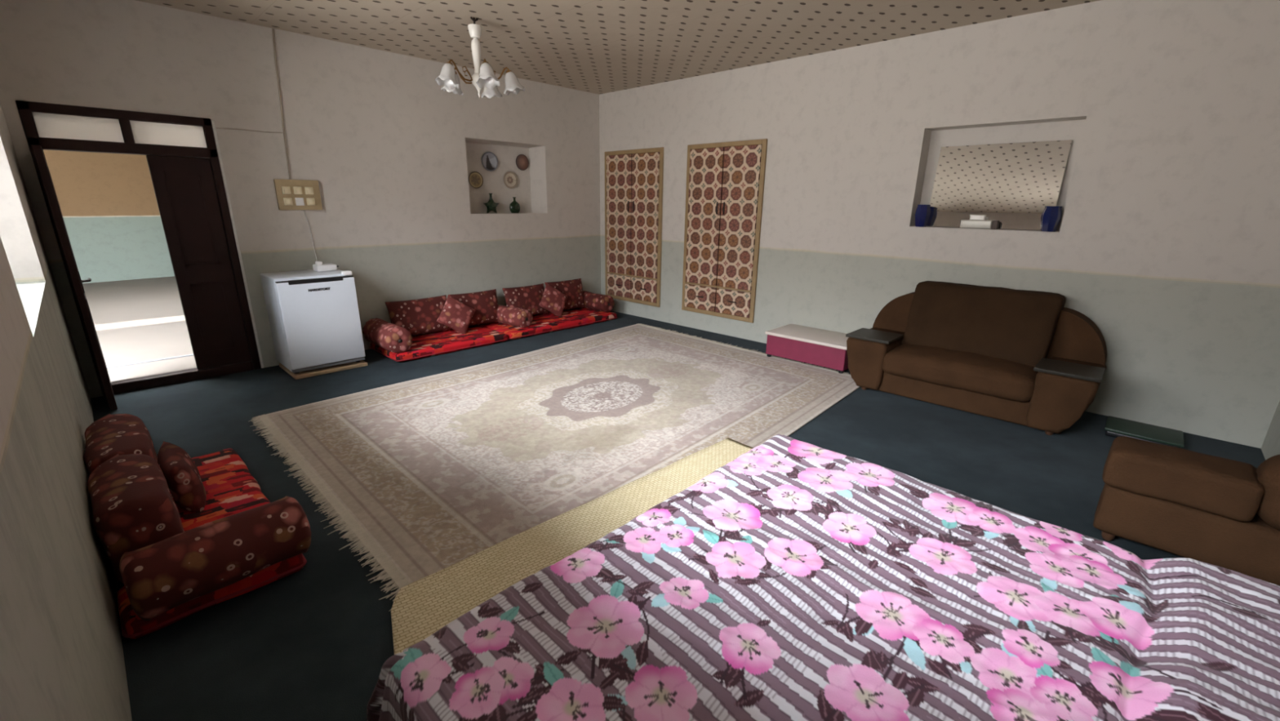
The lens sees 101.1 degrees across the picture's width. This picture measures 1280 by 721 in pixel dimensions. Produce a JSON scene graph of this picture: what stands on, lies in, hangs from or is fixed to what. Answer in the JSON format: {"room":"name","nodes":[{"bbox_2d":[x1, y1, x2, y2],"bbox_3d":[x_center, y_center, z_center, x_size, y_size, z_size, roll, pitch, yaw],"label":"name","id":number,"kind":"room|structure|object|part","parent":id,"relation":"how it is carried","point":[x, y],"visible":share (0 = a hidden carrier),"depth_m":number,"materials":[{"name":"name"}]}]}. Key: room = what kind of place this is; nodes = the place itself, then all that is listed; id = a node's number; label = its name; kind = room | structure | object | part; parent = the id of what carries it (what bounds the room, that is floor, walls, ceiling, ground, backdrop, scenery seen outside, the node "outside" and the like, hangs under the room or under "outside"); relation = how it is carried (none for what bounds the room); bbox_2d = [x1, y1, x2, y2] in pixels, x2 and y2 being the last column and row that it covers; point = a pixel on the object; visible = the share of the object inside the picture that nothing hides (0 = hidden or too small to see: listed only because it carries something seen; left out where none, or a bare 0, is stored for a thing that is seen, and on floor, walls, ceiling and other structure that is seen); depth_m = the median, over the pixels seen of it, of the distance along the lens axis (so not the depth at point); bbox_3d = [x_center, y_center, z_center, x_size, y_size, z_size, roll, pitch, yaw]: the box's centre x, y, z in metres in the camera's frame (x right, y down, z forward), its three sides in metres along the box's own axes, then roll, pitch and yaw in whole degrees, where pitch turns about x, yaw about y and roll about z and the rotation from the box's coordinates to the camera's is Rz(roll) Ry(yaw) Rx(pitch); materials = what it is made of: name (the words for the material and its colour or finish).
{"room":"traditional dwelling","nodes":[
{"label":"traditional dwelling","id":0,"kind":"room"},
{"bbox_2d":[0,103,132,720],"bbox_3d":[-2.134,-0.382,1.455,6.800,3.000,0.420,16,23,41],"label":"wall","id":1,"kind":"structure","parent":0,"point":[62,656],"depth_m":1.40,"materials":[{"name":"paint"}]},
{"bbox_2d":[43,149,174,283],"bbox_3d":[-10.159,-3.006,9.842,0.248,3.000,7.080,13,21,35],"label":"wall","id":2,"kind":"structure","parent":0,"point":[108,202],"depth_m":9.95,"materials":[{"name":"paint"}]},
{"bbox_2d":[82,275,196,381],"bbox_3d":[-7.326,-0.675,7.682,8.360,0.150,7.000,16,23,41],"label":"floor","id":3,"kind":"structure","parent":0,"point":[135,320],"depth_m":6.68,"materials":[{"name":"white tile"}]},
{"bbox_2d":[106,354,193,368],"bbox_3d":[-4.778,-0.019,5.327,0.020,0.012,6.800,16,23,41],"label":"trim","id":4,"kind":"structure","parent":3,"relation":"on","point":[188,354],"depth_m":5.23,"materials":[{"name":"grey plastic"}]},
{"bbox_2d":[0,0,600,398],"bbox_3d":[-2.635,-1.720,5.891,0.340,3.000,5.573,16,23,41],"label":"wall","id":5,"kind":"structure","parent":0,"point":[392,154],"depth_m":5.20,"materials":[{"name":"paint"}]},
{"bbox_2d":[15,100,261,409],"bbox_3d":[-3.874,-0.834,4.256,0.600,2.210,1.090,16,23,41],"label":"door","id":6,"kind":"structure","parent":5,"relation":"in","point":[181,153],"depth_m":4.43,"materials":[{"name":"paint"}]},
{"bbox_3d":[-4.207,-1.746,3.959,0.006,0.180,0.460,16,23,41],"label":"transom pane","id":7,"kind":"part","parent":6,"relation":"part of","materials":[{"name":"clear glass"}]},
{"bbox_3d":[-4.035,-0.579,3.836,0.120,0.160,0.059,16,23,41],"label":"handle","id":8,"kind":"part","parent":6,"relation":"part of","materials":[{"name":"metal"}]},
{"bbox_3d":[-3.852,-1.848,4.314,0.006,0.180,0.465,16,23,41],"label":"transom pane","id":9,"kind":"part","parent":6,"relation":"part of","materials":[{"name":"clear glass"}]},
{"bbox_2d":[211,120,263,368],"bbox_3d":[-3.639,-0.983,4.780,0.026,2.200,0.022,16,23,41],"label":"trim","id":10,"kind":"structure","parent":5,"relation":"attached to","point":[212,121],"depth_m":4.74,"materials":[{"name":"white paint"}]},
{"bbox_2d":[216,28,290,179],"bbox_3d":[-3.410,-2.254,4.607,0.017,1.251,0.555,16,23,41],"label":"cable","id":11,"kind":"object","parent":5,"relation":"attached to","point":[273,29],"visible":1,"depth_m":4.74,"materials":[{"name":"grey plastic"}]},
{"bbox_2d":[273,178,322,209],"bbox_3d":[-3.229,-1.567,4.990,0.058,0.274,0.363,16,23,41],"label":"board","id":12,"kind":"object","parent":5,"relation":"attached to","point":[291,194],"visible":1,"depth_m":4.97,"materials":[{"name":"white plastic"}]},
{"bbox_2d":[281,186,291,194],"bbox_3d":[-3.288,-1.582,4.898,0.028,0.068,0.068,16,23,41],"label":"switch","id":13,"kind":"object","parent":12,"relation":"attached to","point":[285,189],"depth_m":4.89,"materials":[{"name":"beige plastic"}]},
{"bbox_2d":[283,197,293,204],"bbox_3d":[-3.289,-1.486,4.926,0.028,0.068,0.068,16,23,41],"label":"switch","id":14,"kind":"object","parent":12,"relation":"attached to","point":[286,201],"depth_m":4.92,"materials":[{"name":"beige plastic"}]},
{"bbox_2d":[293,186,302,194],"bbox_3d":[-3.222,-1.601,4.964,0.028,0.068,0.068,16,23,41],"label":"switch","id":15,"kind":"object","parent":12,"relation":"attached to","point":[296,190],"depth_m":4.95,"materials":[{"name":"beige plastic"}]},
{"bbox_2d":[294,197,304,205],"bbox_3d":[-3.225,-1.506,4.994,0.024,0.072,0.068,16,23,41],"label":"socket","id":16,"kind":"object","parent":12,"relation":"attached to","point":[298,201],"depth_m":4.98,"materials":[{"name":"white plastic"}]},
{"bbox_2d":[304,186,314,194],"bbox_3d":[-3.156,-1.620,5.030,0.028,0.068,0.068,16,23,41],"label":"switch","id":17,"kind":"object","parent":12,"relation":"attached to","point":[308,190],"depth_m":5.02,"materials":[{"name":"beige plastic"}]},
{"bbox_2d":[303,209,317,260],"bbox_3d":[-3.211,-1.203,5.139,0.029,0.509,0.046,16,23,41],"label":"cable","id":18,"kind":"object","parent":12,"relation":"hanging from","point":[304,210],"visible":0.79,"depth_m":5.14,"materials":[{"name":"white paint"}]},
{"bbox_2d":[306,197,315,205],"bbox_3d":[-3.157,-1.524,5.058,0.028,0.068,0.068,16,23,41],"label":"switch","id":19,"kind":"object","parent":12,"relation":"attached to","point":[309,201],"depth_m":5.05,"materials":[{"name":"beige plastic"}]},
{"bbox_2d":[468,171,483,188],"bbox_3d":[-2.037,-2.235,6.525,0.028,0.201,0.201,16,23,41],"label":"decorative plate","id":20,"kind":"object","parent":5,"relation":"attached to","point":[475,179],"visible":1,"depth_m":6.53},
{"bbox_2d":[481,151,497,171],"bbox_3d":[-1.887,-2.494,6.607,0.028,0.229,0.229,16,23,41],"label":"decorative plate","id":21,"kind":"object","parent":5,"relation":"attached to","point":[489,160],"visible":1,"depth_m":6.61,"materials":[{"name":"grey ceramic"}]},
{"bbox_2d":[484,193,498,213],"bbox_3d":[-1.885,-1.990,6.672,0.048,0.243,0.213,16,23,41],"label":"flask","id":22,"kind":"object","parent":5,"relation":"on","point":[491,205],"visible":0.99,"depth_m":6.66,"materials":[{"name":"green glass"}]},
{"bbox_2d":[503,171,517,188],"bbox_3d":[-1.690,-2.352,6.867,0.028,0.215,0.215,16,23,41],"label":"decorative plate","id":23,"kind":"object","parent":5,"relation":"attached to","point":[510,179],"visible":1,"depth_m":6.87,"materials":[{"name":"beige ceramic"}]},
{"bbox_2d":[509,196,519,213],"bbox_3d":[-1.645,-2.040,6.918,0.086,0.203,0.156,16,23,41],"label":"flask","id":24,"kind":"object","parent":5,"relation":"on","point":[514,206],"visible":0.94,"depth_m":6.89,"materials":[{"name":"green glass"}]},
{"bbox_2d":[515,154,528,170],"bbox_3d":[-1.554,-2.607,6.935,0.028,0.201,0.201,16,23,41],"label":"decorative plate","id":25,"kind":"object","parent":5,"relation":"attached to","point":[522,161],"visible":1,"depth_m":6.94,"materials":[{"name":"brown ceramic"}]},
{"bbox_2d":[135,0,1100,94],"bbox_3d":[-0.060,-2.513,3.080,7.440,0.200,6.393,16,23,41],"label":"ceiling","id":26,"kind":"structure","parent":0,"point":[596,46],"depth_m":4.44,"materials":[{"name":"fabric"}]},
{"bbox_2d":[435,16,524,97],"bbox_3d":[-1.367,-2.497,4.348,0.732,0.597,0.710,16,23,41],"label":"chandelier","id":27,"kind":"object","parent":26,"relation":"hanging from","point":[483,76],"visible":1,"depth_m":4.31,"materials":[{"name":"glass"}]},
{"bbox_3d":[-1.548,-2.277,4.209,0.183,0.181,0.180,16,23,41],"label":"lamp shade","id":28,"kind":"part","parent":27,"relation":"part of","materials":[{"name":"white glass"}]},
{"bbox_3d":[-1.620,-2.373,4.528,0.181,0.181,0.183,16,23,41],"label":"lamp shade","id":29,"kind":"part","parent":27,"relation":"part of","materials":[{"name":"white glass"}]},
{"bbox_3d":[-1.458,-2.358,4.283,0.056,0.139,0.246,16,23,41],"label":"arm","id":30,"kind":"part","parent":27,"relation":"part of","materials":[{"name":"gold metal"}]},
{"bbox_3d":[-1.504,-2.409,4.454,0.245,0.139,0.055,10,19,28],"label":"arm","id":31,"kind":"part","parent":27,"relation":"part of","materials":[{"name":"gold metal"}]},
{"bbox_3d":[-1.352,-2.516,4.363,0.076,0.275,0.076,16,23,41],"label":"stem","id":32,"kind":"part","parent":27,"relation":"part of","materials":[{"name":"white ceramic"}]},
{"bbox_3d":[-1.208,-2.264,4.176,0.181,0.179,0.183,16,23,41],"label":"lamp shade","id":33,"kind":"part","parent":27,"relation":"part of","materials":[{"name":"white glass"}]},
{"bbox_3d":[-1.325,-2.419,4.694,0.183,0.181,0.181,16,23,41],"label":"lamp shade","id":34,"kind":"part","parent":27,"relation":"part of","materials":[{"name":"white glass"}]},
{"bbox_3d":[-1.197,-2.399,4.433,0.246,0.139,0.055,-3,17,-12],"label":"arm","id":35,"kind":"part","parent":27,"relation":"part of","materials":[{"name":"gold metal"}]},
{"bbox_3d":[-1.071,-2.352,4.476,0.183,0.180,0.180,16,23,41],"label":"lamp shade","id":36,"kind":"part","parent":27,"relation":"part of","materials":[{"name":"white glass"}]},
{"bbox_2d":[90,311,1265,720],"bbox_3d":[-0.079,0.530,3.986,6.800,0.150,5.573,16,23,41],"label":"floor","id":37,"kind":"structure","parent":0,"point":[313,642],"depth_m":3.10,"materials":[{"name":"blue carpet"}]},
{"bbox_2d":[113,448,306,639],"bbox_3d":[-2.196,0.777,2.592,1.464,0.121,0.599,16,23,41],"label":"mattress","id":38,"kind":"object","parent":37,"relation":"on","point":[230,488],"visible":0.41,"depth_m":2.48,"materials":[{"name":"red fabric"}]},
{"bbox_2d":[83,413,157,474],"bbox_3d":[-2.567,0.528,2.631,0.250,0.380,0.660,-15,23,-42],"label":"floor cushion","id":39,"kind":"object","parent":38,"relation":"on","point":[108,436],"visible":0.46,"depth_m":2.53,"materials":[{"name":"red fabric"}]},
{"bbox_2d":[87,453,184,582],"bbox_3d":[-2.117,0.656,2.224,0.580,0.380,0.255,15,22,39],"label":"floor cushion","id":40,"kind":"object","parent":38,"relation":"on","point":[133,505],"visible":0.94,"depth_m":2.06,"materials":[{"name":"red fabric"}]},
{"bbox_2d":[157,440,206,512],"bbox_3d":[-2.284,0.581,2.624,0.150,0.276,0.402,-14,22,-41],"label":"floor cushion","id":41,"kind":"object","parent":38,"relation":"on","point":[182,476],"visible":0.94,"depth_m":2.52,"materials":[{"name":"red fabric"}]},
{"bbox_2d":[119,495,311,621],"bbox_3d":[-1.650,0.753,2.087,0.260,0.245,0.570,14,21,38],"label":"bolster","id":42,"kind":"object","parent":38,"relation":"on","point":[161,576],"visible":1,"depth_m":1.99,"materials":[{"name":"red fabric"}]},
{"bbox_2d":[279,360,367,379],"bbox_3d":[-3.103,0.040,5.168,0.552,0.032,0.624,16,23,41],"label":"wooden board","id":43,"kind":"object","parent":37,"relation":"on","point":[304,374],"visible":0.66,"depth_m":4.99,"materials":[{"name":"brown wood"}]},
{"bbox_2d":[260,269,365,373],"bbox_3d":[-3.110,-0.405,5.037,0.559,0.896,0.630,16,23,41],"label":"refrigerator","id":44,"kind":"object","parent":43,"relation":"on","point":[314,317],"visible":0.98,"depth_m":4.83,"materials":[{"name":"white metal"}]},
{"bbox_3d":[-2.923,-0.724,4.759,0.054,0.036,0.620,16,23,41],"label":"handle","id":45,"kind":"part","parent":44,"relation":"part of","materials":[{"name":"black plastic"}]},
{"bbox_2d":[312,261,338,271],"bbox_3d":[-3.064,-0.937,5.164,0.273,0.093,0.262,16,23,41],"label":"protector","id":46,"kind":"object","parent":44,"relation":"on","point":[318,266],"visible":1,"depth_m":5.04,"materials":[{"name":"white plastic"}]},
{"bbox_3d":[-2.943,0.035,4.996,0.048,0.028,0.618,16,23,41],"label":"kick plate","id":47,"kind":"part","parent":44,"relation":"part of","materials":[{"name":"grey plastic"}]},
{"bbox_2d":[369,324,508,361],"bbox_3d":[-2.241,-0.222,5.945,0.754,0.106,1.304,16,23,41],"label":"mattress","id":48,"kind":"object","parent":37,"relation":"on","point":[429,344],"visible":0.83,"depth_m":5.77,"materials":[{"name":"red fabric"}]},
{"bbox_2d":[362,317,412,353],"bbox_3d":[-2.629,-0.267,5.477,0.660,0.265,0.274,16,23,41],"label":"bolster","id":49,"kind":"object","parent":48,"relation":"on","point":[392,337],"visible":1,"depth_m":5.30,"materials":[{"name":"fabric"}]},
{"bbox_2d":[385,294,453,336],"bbox_3d":[-2.475,-0.493,5.949,0.216,0.408,0.701,16,22,41],"label":"floor cushion","id":50,"kind":"object","parent":48,"relation":"on","point":[419,316],"visible":0.82,"depth_m":5.87,"materials":[{"name":"red fabric"}]},
{"bbox_2d":[436,294,475,333],"bbox_3d":[-2.104,-0.518,6.048,0.474,0.462,0.220,-8,19,-28],"label":"floor cushion","id":51,"kind":"object","parent":48,"relation":"on","point":[455,314],"visible":1,"depth_m":5.99,"materials":[{"name":"fabric"}]},
{"bbox_2d":[448,288,497,326],"bbox_3d":[-1.998,-0.631,6.428,0.644,0.408,0.221,-14,22,-41],"label":"floor cushion","id":52,"kind":"object","parent":48,"relation":"on","point":[485,303],"visible":0.68,"depth_m":6.40,"materials":[{"name":"red fabric"}]},
{"bbox_2d":[479,307,617,339],"bbox_3d":[-1.180,-0.529,7.015,0.744,0.107,1.769,16,23,41],"label":"mattress","id":53,"kind":"object","parent":37,"relation":"on","point":[571,318],"visible":0.66,"depth_m":6.79,"materials":[{"name":"red fabric"}]},
{"bbox_2d":[497,304,533,328],"bbox_3d":[-1.580,-0.554,6.544,0.520,0.227,0.244,12,20,34],"label":"bolster","id":54,"kind":"object","parent":53,"relation":"on","point":[512,316],"visible":0.94,"depth_m":6.42,"materials":[{"name":"fabric"}]},
{"bbox_2d":[502,283,549,315],"bbox_3d":[-1.496,-0.777,6.937,0.644,0.408,0.224,-15,23,-42],"label":"floor cushion","id":55,"kind":"object","parent":53,"relation":"on","point":[529,298],"visible":0.73,"depth_m":6.86,"materials":[{"name":"red fabric"}]},
{"bbox_2d":[538,282,568,316],"bbox_3d":[-1.149,-0.797,7.019,0.475,0.462,0.218,-8,19,-28],"label":"floor cushion","id":56,"kind":"object","parent":53,"relation":"on","point":[553,300],"visible":0.99,"depth_m":6.96,"materials":[{"name":"fabric"}]},
{"bbox_2d":[544,278,585,313],"bbox_3d":[-1.036,-0.912,7.392,0.642,0.417,0.218,-15,23,-43],"label":"floor cushion","id":57,"kind":"object","parent":53,"relation":"on","point":[573,289],"visible":0.64,"depth_m":7.37,"materials":[{"name":"red fabric"}]},
{"bbox_2d":[582,290,614,312],"bbox_3d":[-0.645,-0.852,7.566,0.600,0.234,0.250,16,23,41],"label":"bolster","id":58,"kind":"object","parent":53,"relation":"on","point":[604,303],"visible":0.73,"depth_m":7.40,"materials":[{"name":"red fabric"}]},
{"bbox_2d":[248,323,860,610],"bbox_3d":[-0.343,0.290,4.485,3.145,0.014,4.658,15,22,39],"label":"rug","id":59,"kind":"object","parent":37,"relation":"on","point":[428,474],"visible":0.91,"depth_m":3.75,"materials":[{"name":"fabric"}]},
{"bbox_2d":[391,437,753,654],"bbox_3d":[0.616,1.029,2.021,2.595,0.016,2.446,16,23,41],"label":"mat","id":60,"kind":"object","parent":37,"relation":"on","point":[421,607],"visible":0.17,"depth_m":2.45,"materials":[{"name":"beige wicker"}]},
{"bbox_3d":[0.751,1.015,1.464,1.871,0.328,1.847,16,23,41],"label":"bed","id":61,"kind":"object","parent":60,"relation":"on","visible":0,"materials":[{"name":"woven fabric"}]},
{"bbox_2d":[366,434,1279,720],"bbox_3d":[0.712,0.922,1.476,2.045,0.482,2.186,16,23,41],"label":"duvet","id":62,"kind":"object","parent":61,"relation":"on","point":[795,580],"visible":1,"depth_m":1.48,"materials":[{"name":"fabric"}]},
{"bbox_2d":[764,323,848,373],"bbox_3d":[1.827,-0.139,5.502,0.880,0.276,0.545,16,23,41],"label":"storage chest","id":63,"kind":"object","parent":37,"relation":"on","point":[812,345],"visible":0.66,"depth_m":5.35,"materials":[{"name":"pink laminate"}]},
{"bbox_2d":[845,280,1106,435],"bbox_3d":[2.715,-0.114,4.361,1.741,0.938,0.827,16,23,41],"label":"sofa","id":64,"kind":"object","parent":37,"relation":"on","point":[1025,357],"visible":1,"depth_m":4.17,"materials":[{"name":"brown fabric"}]},
{"bbox_3d":[2.082,-0.221,4.672,0.370,0.024,0.370,16,23,41],"label":"armrest","id":65,"kind":"part","parent":64,"relation":"part of","materials":[{"name":"grey wood"}]},
{"bbox_3d":[2.200,-0.041,4.873,0.352,0.430,0.725,16,23,41],"label":"arm","id":66,"kind":"part","parent":64,"relation":"part of","materials":[{"name":"brown fabric"}]},
{"bbox_2d":[882,343,1038,402],"bbox_3d":[2.665,0.046,4.354,1.094,0.243,0.683,16,23,41],"label":"seat cushion","id":67,"kind":"object","parent":64,"relation":"on","point":[1006,378],"depth_m":4.14,"materials":[{"name":"brown fabric"}]},
{"bbox_3d":[2.826,-0.305,4.418,1.058,0.602,0.430,16,23,41],"label":"backrest","id":68,"kind":"part","parent":64,"relation":"part of","materials":[{"name":"fabric"}]},
{"bbox_3d":[3.201,0.248,3.955,0.352,0.430,0.726,16,23,41],"label":"arm","id":69,"kind":"part","parent":64,"relation":"part of","materials":[{"name":"brown fabric"}]},
{"bbox_3d":[3.070,0.064,3.767,0.370,0.024,0.370,16,23,41],"label":"armrest","id":70,"kind":"part","parent":64,"relation":"part of","materials":[{"name":"grey wood"}]},
{"bbox_2d":[1104,415,1184,448],"bbox_3d":[3.622,0.525,3.796,0.410,0.062,0.330,16,23,41],"label":"box","id":71,"kind":"object","parent":37,"relation":"on","point":[1115,427],"visible":0.88,"depth_m":3.76,"materials":[{"name":"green plastic"}]},
{"bbox_2d":[1093,435,1279,585],"bbox_3d":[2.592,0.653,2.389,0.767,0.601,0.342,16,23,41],"label":"sofa","id":72,"kind":"object","parent":37,"relation":"on","point":[1222,512],"visible":1,"depth_m":2.34,"materials":[{"name":"brown fabric"}]},
{"bbox_2d":[1102,435,1264,521],"bbox_3d":[2.494,0.529,2.447,0.498,0.203,0.290,16,23,41],"label":"seat cushion","id":73,"kind":"object","parent":72,"relation":"on","point":[1218,488],"depth_m":2.35,"materials":[{"name":"brown fabric"}]},
{"bbox_3d":[2.766,0.563,2.189,0.290,0.311,0.342,16,23,41],"label":"arm","id":74,"kind":"part","parent":72,"relation":"part of","materials":[{"name":"brown fabric"}]},
{"bbox_2d":[599,0,1279,448],"bbox_3d":[2.008,-1.573,5.605,6.800,3.000,0.400,16,23,41],"label":"wall","id":75,"kind":"structure","parent":0,"point":[1166,236],"depth_m":4.09,"materials":[{"name":"paint"}]},
{"bbox_2d":[604,146,663,306],"bbox_3d":[-0.119,-1.830,7.327,1.094,2.055,0.055,16,23,41],"label":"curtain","id":76,"kind":"object","parent":75,"relation":"attached to","point":[633,178],"visible":1,"depth_m":7.27,"materials":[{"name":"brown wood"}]},
{"bbox_3d":[-0.310,-1.097,7.728,0.484,0.306,0.020,16,23,41],"label":"drawer","id":77,"kind":"part","parent":76,"relation":"part of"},
{"bbox_3d":[-0.297,-2.042,7.444,0.484,1.611,0.020,16,23,41],"label":"door","id":78,"kind":"part","parent":76,"relation":"part of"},
{"bbox_3d":[0.051,-0.994,7.397,0.484,0.306,0.020,16,23,41],"label":"drawer","id":79,"kind":"part","parent":76,"relation":"part of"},
{"bbox_3d":[0.063,-1.938,7.114,0.484,1.611,0.020,16,23,41],"label":"door","id":80,"kind":"part","parent":76,"relation":"part of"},
{"bbox_2d":[681,138,767,323],"bbox_3d":[0.958,-1.532,6.337,1.094,2.034,0.055,16,23,41],"label":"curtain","id":81,"kind":"object","parent":75,"relation":"attached to","point":[743,167],"visible":1,"depth_m":6.28,"materials":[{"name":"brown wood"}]},
{"bbox_3d":[0.768,-0.806,6.736,0.484,0.299,0.020,16,23,41],"label":"drawer","id":82,"kind":"part","parent":81,"relation":"part of","materials":[{"name":"fabric"}]},
{"bbox_3d":[0.780,-1.741,6.455,0.484,1.597,0.020,16,23,41],"label":"door","id":83,"kind":"part","parent":81,"relation":"part of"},
{"bbox_3d":[1.128,-0.702,6.406,0.484,0.299,0.020,16,23,41],"label":"drawer","id":84,"kind":"part","parent":81,"relation":"part of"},
{"bbox_3d":[1.141,-1.637,6.125,0.484,1.597,0.020,16,23,41],"label":"door","id":85,"kind":"part","parent":81,"relation":"part of","materials":[{"name":"fabric"}]},
{"bbox_2d":[914,204,930,226],"bbox_3d":[2.580,-1.323,4.817,0.122,0.195,0.122,7,18,20],"label":"glass vase","id":86,"kind":"object","parent":75,"relation":"on","point":[922,212],"visible":1,"depth_m":4.78,"materials":[{"name":"blue glass"}]},
{"bbox_2d":[959,214,999,229],"bbox_3d":[2.934,-1.198,4.550,0.285,0.117,0.062,16,23,41],"label":"tissue box","id":87,"kind":"object","parent":75,"relation":"on","point":[975,221],"visible":1,"depth_m":4.54,"materials":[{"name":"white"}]},
{"bbox_3d":[3.020,-1.150,4.476,0.043,0.071,0.058,16,23,41],"label":"panel","id":88,"kind":"part","parent":87,"relation":"part of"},
{"bbox_2d":[926,139,1072,230],"bbox_3d":[3.026,-1.492,4.519,0.940,0.694,0.097,16,23,41],"label":"leaning mirror","id":89,"kind":"object","parent":75,"relation":"on","point":[1011,184],"visible":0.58,"depth_m":4.48,"materials":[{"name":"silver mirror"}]},
{"bbox_2d":[1040,205,1062,231],"bbox_3d":[3.266,-1.126,4.189,0.122,0.195,0.122,7,18,20],"label":"glass vase","id":90,"kind":"object","parent":75,"relation":"on","point":[1051,216],"visible":1,"depth_m":4.15,"materials":[{"name":"blue glass"}]},
{"bbox_2d":[1261,400,1279,459],"bbox_3d":[2.502,-0.241,1.188,0.300,3.000,5.573,16,23,41],"label":"wall","id":91,"kind":"structure","parent":0,"point":[1270,447],"depth_m":3.48,"materials":[{"name":"paint"}]}
]}

